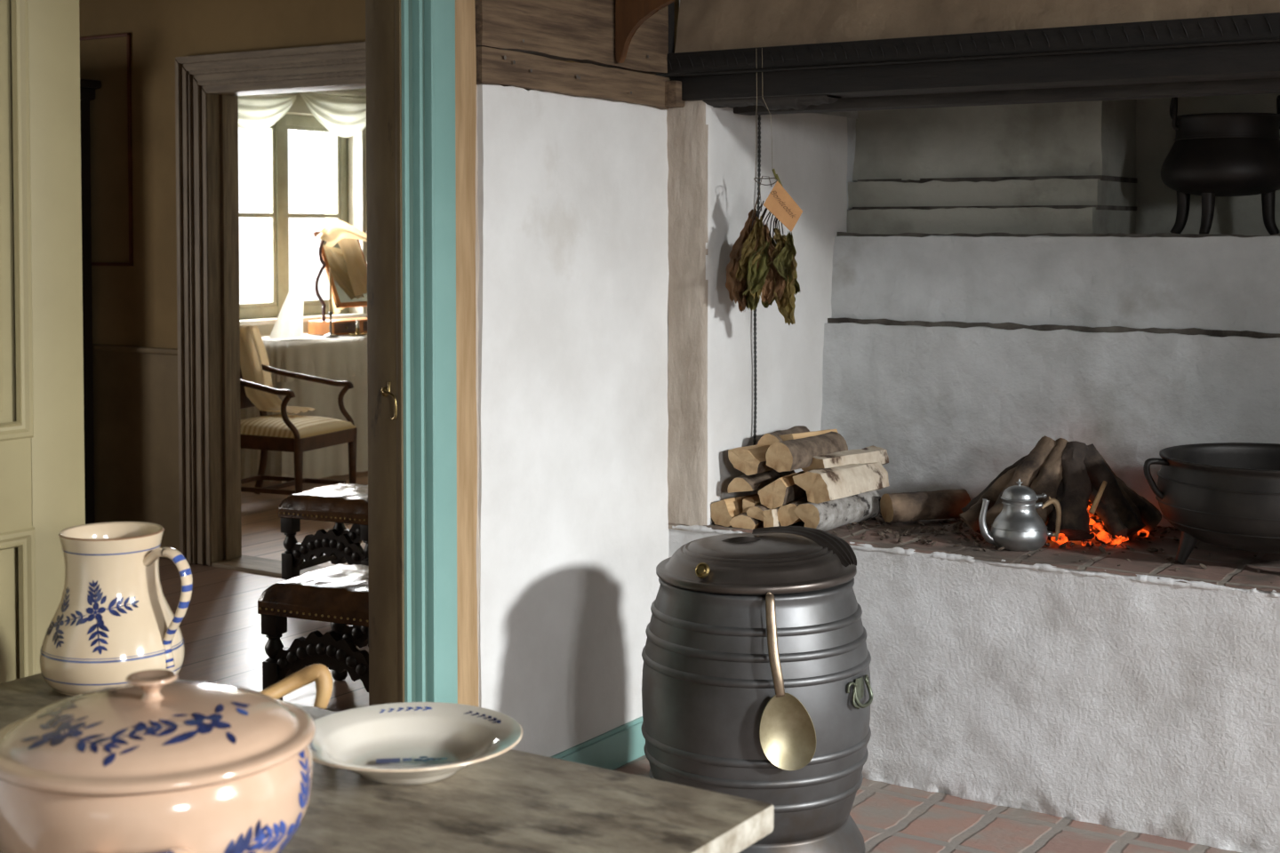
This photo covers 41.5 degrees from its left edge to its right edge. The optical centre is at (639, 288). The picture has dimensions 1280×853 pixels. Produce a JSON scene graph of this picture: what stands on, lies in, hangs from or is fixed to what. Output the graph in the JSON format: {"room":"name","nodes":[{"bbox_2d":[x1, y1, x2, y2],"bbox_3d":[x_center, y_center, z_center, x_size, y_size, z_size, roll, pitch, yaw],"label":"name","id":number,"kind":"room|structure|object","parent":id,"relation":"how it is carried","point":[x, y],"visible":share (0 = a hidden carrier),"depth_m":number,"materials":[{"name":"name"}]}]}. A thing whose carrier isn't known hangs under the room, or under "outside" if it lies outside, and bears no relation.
{"room":"historic interior","nodes":[
{"label":"historic interior","id":0,"kind":"room"},
{"bbox_2d":[0,744,312,852],"bbox_3d":[-0.537,0.594,1.865,0.346,0.181,0.346,1,2,33],"label":"bowl","id":1,"kind":"object","parent":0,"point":[258,806],"depth_m":1.71,"materials":[{"name":"ceramic"}]},
{"bbox_2d":[256,88,367,335],"bbox_3d":[-1.988,-0.269,11.285,0.340,2.750,2.460,1,2,33],"label":"wall","id":2,"kind":"structure","parent":0,"point":[329,137],"depth_m":11.22,"materials":[{"name":"white paint"}]},
{"bbox_2d":[239,113,349,319],"bbox_3d":[-2.296,-0.463,10.751,0.052,1.295,1.240,1,2,33],"label":"window","id":3,"kind":"structure","parent":2,"relation":"in","point":[278,215],"depth_m":10.74,"materials":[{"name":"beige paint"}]},
{"bbox_2d":[237,90,366,136],"bbox_3d":[-2.038,-1.125,10.709,0.077,0.312,1.930,1,2,33],"label":"window valance","id":4,"kind":"object","parent":2,"relation":"attached to","point":[342,116],"visible":0.65,"depth_m":10.71,"materials":[{"name":"white fabric"}]},
{"bbox_2d":[240,312,367,326],"bbox_3d":[-2.225,0.201,10.727,0.170,0.030,1.300,1,2,33],"label":"window sill","id":5,"kind":"structure","parent":2,"relation":"on","point":[306,318],"depth_m":10.74,"materials":[{"name":"white paint"}]},
{"bbox_2d":[348,130,364,313],"bbox_3d":[-1.885,-0.479,11.215,0.122,1.295,0.012,1,2,33],"label":"window reveal","id":6,"kind":"structure","parent":2,"relation":"in","point":[356,151],"depth_m":11.20,"materials":[{"name":"white paint"}]},
{"bbox_2d":[79,0,644,349],"bbox_3d":[-1.547,-0.132,7.359,5.370,2.750,0.160,1,2,33],"label":"wall","id":7,"kind":"structure","parent":0,"point":[136,305],"depth_m":7.70,"materials":[{"name":"brown paint"}]},
{"bbox_2d":[79,32,133,266],"bbox_3d":[-2.608,-0.642,7.929,0.650,1.070,0.014,1,2,33],"label":"trim","id":8,"kind":"structure","parent":7,"relation":"attached to","point":[127,35],"depth_m":7.76,"materials":[{"name":"brown wood"}]},
{"bbox_2d":[92,344,179,559],"bbox_3d":[-2.867,0.737,8.136,1.944,0.960,0.030,1,2,33],"label":"dado","id":9,"kind":"object","parent":7,"relation":"attached to","point":[136,410],"visible":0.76,"depth_m":7.78,"materials":[{"name":"paint"}]},
{"bbox_2d":[175,41,366,565],"bbox_3d":[-1.416,0.114,7.257,1.420,2.265,0.222,1,2,33],"label":"door frame","id":10,"kind":"structure","parent":7,"relation":"attached to","point":[206,124],"depth_m":7.53,"materials":[{"name":"grey paint"}]},
{"bbox_2d":[477,84,669,757],"bbox_3d":[-0.200,0.409,4.597,0.136,1.876,0.886,1,2,33],"label":"wall","id":11,"kind":"structure","parent":0,"point":[572,190],"depth_m":4.51,"materials":[{"name":"white paint"}]},
{"bbox_2d":[365,0,457,705],"bbox_3d":[-0.542,0.219,4.032,0.129,2.280,0.184,1,2,33],"label":"door frame","id":12,"kind":"structure","parent":11,"relation":"attached to","point":[428,165],"depth_m":3.98,"materials":[{"name":"teal paint"}]},
{"bbox_2d":[381,381,397,420],"bbox_3d":[-0.587,0.263,3.945,0.063,0.091,0.020,1,2,33],"label":"door handle","id":13,"kind":"object","parent":12,"relation":"attached to","point":[385,392],"depth_m":3.94,"materials":[{"name":"gold metal"}]},
{"bbox_2d":[475,84,479,706],"bbox_3d":[-0.450,0.423,4.213,0.111,1.864,0.034,1,2,33],"label":"plaster edge","id":14,"kind":"structure","parent":11,"relation":"attached to","point":[477,248],"depth_m":4.19,"materials":[{"name":"white paint"}]},
{"bbox_2d":[475,46,669,109],"bbox_3d":[-0.171,-0.553,4.500,0.061,0.103,0.856,1,2,33],"label":"beam","id":15,"kind":"structure","parent":11,"relation":"attached to","point":[504,68],"depth_m":4.43,"materials":[{"name":"brown wood"}]},
{"bbox_2d":[474,0,668,74],"bbox_3d":[-0.171,-0.779,4.492,0.061,0.358,0.856,1,2,33],"label":"plank","id":16,"kind":"object","parent":15,"relation":"on","point":[581,31],"visible":0.81,"depth_m":4.44,"materials":[{"name":"brown wood"}]},
{"bbox_2d":[615,0,675,63],"bbox_3d":[0.037,-0.776,4.542,0.245,0.326,0.400,1,2,33],"label":"bracket","id":17,"kind":"object","parent":16,"relation":"attached to","point":[629,14],"visible":1,"depth_m":4.58,"materials":[{"name":"brown wood"}]},
{"bbox_2d":[550,716,645,770],"bbox_3d":[-0.163,1.287,4.570,0.028,0.108,0.880,1,2,33],"label":"baseboard","id":18,"kind":"structure","parent":11,"relation":"attached to","point":[614,748],"depth_m":4.68,"materials":[{"name":"teal paint"}]},
{"bbox_2d":[650,0,679,80],"bbox_3d":[0.310,-0.067,5.493,0.060,2.750,0.940,1,2,33],"label":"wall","id":19,"kind":"structure","parent":0,"point":[676,2],"depth_m":5.11,"materials":[{"name":"paint"}]},
{"bbox_2d":[159,471,1241,852],"bbox_3d":[-0.096,1.412,3.934,11.600,0.104,12.800,1,2,33],"label":"floor","id":20,"kind":"structure","parent":0,"point":[889,818],"depth_m":5.41,"materials":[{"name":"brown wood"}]},
{"bbox_2d":[80,78,101,524],"bbox_3d":[-3.022,0.118,7.935,0.960,2.170,0.460,1,2,33],"label":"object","id":21,"kind":"object","parent":20,"relation":"on","point":[87,86],"visible":0.2,"depth_m":7.85,"materials":[{"name":"black wood"}]},
{"bbox_2d":[207,554,326,577],"bbox_3d":[-1.367,1.245,7.308,1.220,0.022,0.210,1,2,33],"label":"threshold","id":22,"kind":"object","parent":20,"relation":"on","point":[247,564],"visible":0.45,"depth_m":7.47,"materials":[{"name":"grey paint"}]},
{"bbox_2d":[240,364,357,495],"bbox_3d":[-2.011,0.717,9.265,0.742,0.932,0.595,1,2,23],"label":"armchair","id":23,"kind":"object","parent":20,"relation":"on","point":[297,435],"visible":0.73,"depth_m":9.10,"materials":[{"name":"brown wood"}]},
{"bbox_2d":[240,325,315,414],"bbox_3d":[-2.074,0.449,9.409,0.554,0.466,0.333,1,2,23],"label":"upholstery","id":24,"kind":"object","parent":23,"relation":"on","point":[252,350],"visible":0.7,"depth_m":9.48,"materials":[{"name":"beige fabric"}]},
{"bbox_2d":[257,563,368,701],"bbox_3d":[-0.894,1.111,5.382,0.486,0.404,0.436,1,2,25],"label":"stool","id":25,"kind":"object","parent":20,"relation":"on","point":[338,595],"visible":0.56,"depth_m":5.24,"materials":[{"name":"brown wood"}]},
{"bbox_2d":[278,483,368,580],"bbox_3d":[-1.210,1.049,7.157,0.486,0.404,0.436,1,2,25],"label":"stool","id":26,"kind":"object","parent":20,"relation":"on","point":[340,504],"visible":0.63,"depth_m":7.02,"materials":[{"name":"black wood"}]},
{"bbox_2d":[0,672,773,852],"bbox_3d":[-0.666,1.050,2.170,1.356,0.750,1.005,1,2,33],"label":"kitchen table","id":27,"kind":"object","parent":20,"relation":"on","point":[513,801],"visible":0.41,"depth_m":2.17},
{"bbox_2d":[40,521,192,695],"bbox_3d":[-0.871,0.526,2.789,0.229,0.253,0.233,-1,2,-24],"label":"ceramic pitcher","id":28,"kind":"object","parent":27,"relation":"on","point":[113,620],"visible":0.95,"depth_m":2.72,"materials":[{"name":"beige ceramic"}]},
{"bbox_2d":[0,669,315,852],"bbox_3d":[-0.537,0.555,1.864,0.362,0.258,0.362,1,2,33],"label":"tureen","id":29,"kind":"object","parent":27,"relation":"on","point":[155,763],"visible":1,"depth_m":1.75,"materials":[{"name":"ceramic"}]},
{"bbox_2d":[259,664,332,709],"bbox_3d":[-0.616,0.623,2.474,0.101,0.077,0.389,1,2,33],"label":"ladle","id":30,"kind":"object","parent":27,"relation":"on","point":[319,674],"visible":0.28,"depth_m":2.59,"materials":[{"name":"brown wood"}]},
{"bbox_2d":[309,702,522,784],"bbox_3d":[-0.321,0.643,2.346,0.316,0.049,0.316,1,2,33],"label":"plate","id":31,"kind":"object","parent":27,"relation":"on","point":[409,743],"visible":0.93,"depth_m":2.40,"materials":[{"name":"white ceramic"}]},
{"bbox_2d":[455,0,478,706],"bbox_3d":[-0.453,0.216,4.136,0.074,2.280,0.087,1,2,33],"label":"strip","id":32,"kind":"object","parent":20,"relation":"on","point":[465,11],"visible":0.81,"depth_m":4.12,"materials":[{"name":"brown wood"}]},
{"bbox_2d":[640,526,872,852],"bbox_3d":[0.281,0.972,4.103,0.570,0.770,0.570,0,2,0],"label":"barrel","id":33,"kind":"object","parent":20,"relation":"on","point":[708,685],"visible":0.91,"depth_m":3.89,"materials":[{"name":"grey metal"}]},
{"bbox_2d":[759,592,816,770],"bbox_3d":[0.325,0.891,3.803,0.128,0.392,0.077,1,2,33],"label":"serving spoon","id":34,"kind":"object","parent":33,"relation":"hanging from","point":[787,731],"visible":1,"depth_m":3.81,"materials":[{"name":"gold metal"}]},
{"bbox_2d":[759,692,816,770],"bbox_3d":[0.332,0.998,3.812,0.129,0.178,0.028,0,2,-1],"label":"bowl","id":35,"kind":"object","parent":34,"relation":"on","point":[787,731],"depth_m":3.81,"materials":[{"name":"gold metal"}]},
{"bbox_2d":[655,0,1279,852],"bbox_3d":[1.980,-0.136,4.555,3.760,3.006,1.602,1,2,33],"label":"fireplace","id":36,"kind":"object","parent":20,"relation":"on","point":[991,265],"visible":0.74,"depth_m":4.82,"materials":[{"name":"paint"}]},
{"bbox_2d":[667,1,674,53],"bbox_3d":[0.077,-1.115,4.854,0.028,0.910,0.042,1,2,33],"label":"post","id":37,"kind":"object","parent":36,"relation":"on","point":[670,7],"visible":0.31,"depth_m":4.86,"materials":[{"name":"brown wood"}]},
{"bbox_2d":[710,493,758,527],"bbox_3d":[0.327,0.642,4.955,0.091,0.078,0.284,2,3,41],"label":"log","id":38,"kind":"object","parent":36,"relation":"on","point":[722,512],"visible":0.41,"depth_m":4.86,"materials":[{"name":"brown wood"}]},
{"bbox_2d":[728,470,795,493],"bbox_3d":[0.362,0.563,4.973,0.088,0.050,0.296,1,2,31],"label":"log","id":39,"kind":"object","parent":38,"relation":"on","point":[755,482],"visible":0.71,"depth_m":4.87,"materials":[{"name":"brown wood"}]},
{"bbox_2d":[728,444,774,475],"bbox_3d":[0.387,0.496,4.972,0.114,0.078,0.304,1,2,36],"label":"log","id":40,"kind":"object","parent":39,"relation":"on","point":[751,460],"visible":0.52,"depth_m":4.86,"materials":[{"name":"brown wood"}]},
{"bbox_2d":[779,429,837,440],"bbox_3d":[0.505,0.444,5.011,0.205,0.042,0.064,-2,3,-42],"label":"log","id":41,"kind":"object","parent":40,"relation":"on","point":[791,436],"visible":0.43,"depth_m":4.96,"materials":[{"name":"brown wood"}]},
{"bbox_2d":[729,512,763,529],"bbox_3d":[0.343,0.659,4.927,0.079,0.044,0.264,1,2,23],"label":"log","id":42,"kind":"object","parent":36,"relation":"on","point":[742,520],"visible":0.41,"depth_m":4.81,"materials":[{"name":"brown wood"}]},
{"bbox_2d":[742,494,761,512],"bbox_3d":[0.371,0.625,4.946,0.043,0.050,0.255,1,2,29],"label":"log","id":43,"kind":"object","parent":42,"relation":"on","point":[748,502],"visible":0.3,"depth_m":4.84,"materials":[{"name":"brown wood"}]},
{"bbox_2d":[746,504,769,520],"bbox_3d":[0.394,0.634,4.906,0.069,0.043,0.266,1,2,28],"label":"log","id":44,"kind":"object","parent":42,"relation":"on","point":[756,512],"visible":0.26,"depth_m":4.79,"materials":[{"name":"brown wood"}]},
{"bbox_2d":[757,471,807,509],"bbox_3d":[0.450,0.580,4.923,0.094,0.097,0.304,1,2,30],"label":"log","id":45,"kind":"object","parent":44,"relation":"on","point":[782,492],"visible":0.52,"depth_m":4.80,"materials":[{"name":"brown wood"}]},
{"bbox_2d":[765,431,847,472],"bbox_3d":[0.484,0.474,4.896,0.098,0.089,0.306,2,3,37],"label":"log","id":46,"kind":"object","parent":45,"relation":"on","point":[789,455],"visible":0.79,"depth_m":4.80,"materials":[{"name":"brown wood"}]},
{"bbox_2d":[752,114,760,445],"bbox_3d":[0.349,-0.006,5.048,0.010,1.062,0.038,1,2,33],"label":"cord","id":47,"kind":"object","parent":36,"relation":"hanging from","point":[759,116],"visible":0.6,"depth_m":5.05,"materials":[{"name":"black metal"}]},
{"bbox_2d":[725,48,802,325],"bbox_3d":[0.348,-0.281,4.761,0.218,0.770,0.156,1,2,33],"label":"bunch","id":48,"kind":"object","parent":36,"relation":"hanging from","point":[757,265],"visible":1,"depth_m":4.75,"materials":[{"name":"plant"}]},
{"bbox_2d":[763,507,801,527],"bbox_3d":[0.434,0.650,4.864,0.033,0.062,0.245,2,3,37],"label":"log","id":49,"kind":"object","parent":36,"relation":"on","point":[770,516],"visible":0.3,"depth_m":4.77,"materials":[{"name":"brown wood"}]},
{"bbox_2d":[777,496,808,526],"bbox_3d":[0.496,0.637,4.882,0.082,0.076,0.285,1,2,31],"label":"log","id":50,"kind":"object","parent":36,"relation":"on","point":[787,516],"visible":0.35,"depth_m":4.77,"materials":[{"name":"brown wood"}]},
{"bbox_2d":[793,490,880,531],"bbox_3d":[0.572,0.638,4.849,0.090,0.093,0.335,2,3,40],"label":"log","id":51,"kind":"object","parent":36,"relation":"on","point":[828,516],"visible":0.77,"depth_m":4.79,"materials":[{"name":"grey wood"}]},
{"bbox_2d":[792,462,889,503],"bbox_3d":[0.581,0.553,4.859,0.129,0.091,0.335,2,3,38],"label":"log","id":52,"kind":"object","parent":51,"relation":"on","point":[820,485],"visible":0.93,"depth_m":4.77,"materials":[{"name":"brown wood"}]},
{"bbox_2d":[800,445,888,471],"bbox_3d":[0.599,0.508,4.938,0.305,0.067,0.106,-2,3,-45],"label":"log","id":53,"kind":"object","parent":52,"relation":"on","point":[871,454],"visible":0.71,"depth_m":4.90,"materials":[{"name":"brown wood"}]},
{"bbox_2d":[880,488,970,523],"bbox_3d":[0.833,0.635,4.925,0.255,0.089,0.087,-1,2,-19],"label":"log","id":54,"kind":"object","parent":36,"relation":"on","point":[943,504],"visible":0.96,"depth_m":4.89,"materials":[{"name":"brown wood"}]},
{"bbox_2d":[674,0,1279,53],"bbox_3d":[1.680,-1.088,3.961,3.610,0.944,0.282,1,2,33],"label":"hood","id":55,"kind":"object","parent":36,"relation":"attached to","point":[703,26],"depth_m":4.40,"materials":[{"name":"paint"}]},
{"bbox_2d":[978,479,1061,551],"bbox_3d":[1.016,0.601,4.511,0.168,0.186,0.153,-2,3,-42],"label":"coffee pot","id":56,"kind":"object","parent":36,"relation":"on","point":[1019,527],"visible":1,"depth_m":4.47,"materials":[{"name":"silver metal"}]},
{"bbox_2d":[1035,502,1043,509],"bbox_3d":[1.065,0.581,4.510,0.022,0.018,0.015,0,2,0],"label":"socket","id":57,"kind":"object","parent":56,"relation":"attached to","point":[1040,505],"depth_m":4.50,"materials":[{"name":"grey metal"}]},
{"bbox_2d":[1047,531,1052,536],"bbox_3d":[1.091,0.657,4.513,0.022,0.017,0.015,0,2,0],"label":"socket","id":58,"kind":"object","parent":56,"relation":"attached to","point":[1049,533],"depth_m":4.51,"materials":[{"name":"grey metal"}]},
{"bbox_2d":[832,512,1272,583],"bbox_3d":[1.095,0.680,4.771,1.573,0.021,0.769,1,2,33],"label":"ashes","id":59,"kind":"object","parent":36,"relation":"on","point":[958,525],"visible":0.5,"depth_m":4.66,"materials":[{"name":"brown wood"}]},
{"bbox_2d":[959,435,1162,546],"bbox_3d":[1.174,0.552,4.739,0.521,0.285,0.477,1,2,33],"label":"fire","id":60,"kind":"object","parent":36,"relation":"on","point":[1075,474],"visible":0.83,"depth_m":4.62,"materials":[{"name":"brown wood"}]},
{"bbox_2d":[1143,442,1279,564],"bbox_3d":[1.621,0.568,4.337,0.569,0.275,0.569,-1,2,-32],"label":"pot","id":61,"kind":"object","parent":36,"relation":"on","point":[1227,495],"visible":1,"depth_m":4.19,"materials":[{"name":"black metal"}]},
{"bbox_2d":[1160,95,1279,235],"bbox_3d":[1.755,-0.366,5.054,0.376,0.424,0.376,-1,2,-34],"label":"cauldron","id":62,"kind":"object","parent":36,"relation":"on","point":[1212,155],"visible":0.99,"depth_m":4.93,"materials":[{"name":"black metal"}]},
{"bbox_2d":[1160,112,1279,196],"bbox_3d":[1.755,-0.395,5.053,0.376,0.240,0.376,0,2,0],"label":"bowl","id":63,"kind":"object","parent":62,"relation":"on","point":[1211,154],"depth_m":4.91,"materials":[{"name":"brown metal"}]},
{"bbox_2d":[757,425,809,445],"bbox_3d":[0.436,0.461,5.058,0.084,0.078,0.243,1,2,28],"label":"log","id":64,"kind":"object","parent":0,"point":[770,438],"visible":0.35,"depth_m":4.97,"materials":[{"name":"brown wood"}]},
{"bbox_3d":[-1.869,0.713,10.531,0.440,0.839,1.280,1,2,33],"label":"table","id":65,"kind":"object","parent":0,"visible":0},
{"bbox_2d":[240,333,367,482],"bbox_3d":[-1.869,0.698,10.531,0.634,0.820,1.470,1,2,33],"label":"table cloth","id":66,"kind":"object","parent":65,"relation":"on","point":[331,460],"visible":0.3,"depth_m":10.04,"materials":[{"name":"white fabric"}]},
{"bbox_2d":[261,332,367,382],"bbox_3d":[-1.869,0.404,10.520,0.572,0.240,1.412,1,2,33],"label":"cloth overlay","id":67,"kind":"object","parent":66,"relation":"on","point":[326,355],"visible":0.37,"depth_m":9.99,"materials":[{"name":"white fabric"}]},
{"bbox_2d":[322,267,338,337],"bbox_3d":[-1.870,0.084,10.205,0.098,0.420,0.098,1,2,33],"label":"candlestick","id":68,"kind":"object","parent":66,"relation":"on","point":[330,334],"visible":1,"depth_m":10.20,"materials":[{"name":"silver metal"}]},
{"bbox_2d":[328,267,331,311],"bbox_3d":[-1.870,0.014,10.203,0.016,0.280,0.016,1,2,33],"label":"candle","id":69,"kind":"object","parent":68,"relation":"on","point":[330,268],"depth_m":10.20,"materials":[{"name":"white wax"}]},
{"bbox_2d":[308,232,367,335],"bbox_3d":[-1.829,-0.043,10.580,0.230,0.648,0.558,1,2,33],"label":"mirror","id":70,"kind":"object","parent":66,"relation":"on","point":[342,292],"visible":0.54,"depth_m":10.47,"materials":[{"name":"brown wood"}]},
{"bbox_2d":[268,218,367,339],"bbox_3d":[-1.954,-0.071,10.402,0.230,0.710,1.050,1,2,35],"label":"veil","id":71,"kind":"object","parent":70,"relation":"on","point":[289,323],"visible":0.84,"depth_m":10.33,"materials":[{"name":"beige fabric"}]},
{"bbox_2d":[268,232,322,339],"bbox_3d":[-2.040,-0.033,10.147,0.070,0.652,0.527,1,2,26],"label":"drape","id":72,"kind":"object","parent":71,"relation":"hanging from","point":[289,323],"depth_m":10.12,"materials":[{"name":"white fabric"}]},
{"bbox_2d":[331,294,344,314],"bbox_3d":[-1.892,-0.086,10.626,0.073,0.504,0.390,1,2,33],"label":"drape","id":73,"kind":"object","parent":71,"relation":"hanging from","point":[335,310],"depth_m":10.57,"materials":[{"name":"beige fabric"}]},
{"bbox_2d":[337,238,367,295],"bbox_3d":[-1.775,-0.134,10.558,0.092,0.364,0.316,2,3,43],"label":"drape","id":74,"kind":"object","parent":71,"relation":"hanging from","point":[356,268],"depth_m":10.55,"materials":[{"name":"beige fabric"}]},
{"bbox_2d":[322,240,367,302],"bbox_3d":[-1.841,-0.118,10.585,0.008,0.450,0.316,-25,-12,31],"label":"mirror glass","id":75,"kind":"object","parent":70,"relation":"attached to","point":[333,258],"depth_m":10.51,"materials":[{"name":"white mirror"}]},
{"bbox_2d":[348,320,367,335],"bbox_3d":[-1.732,0.244,10.359,0.113,0.091,0.113,1,2,33],"label":"candlestick","id":76,"kind":"object","parent":66,"relation":"on","point":[357,333],"visible":1,"depth_m":10.35,"materials":[{"name":"gold metal"}]},
{"bbox_3d":[-2.818,0.030,0.585,0.100,2.900,4.300,1,2,33],"label":"wall","id":77,"kind":"structure","parent":0,"visible":0},
{"bbox_2d":[0,0,85,683],"bbox_3d":[-1.303,0.277,2.820,0.049,2.230,0.883,1,2,33],"label":"door","id":78,"kind":"structure","parent":77,"relation":"in","point":[42,427],"depth_m":3.08,"materials":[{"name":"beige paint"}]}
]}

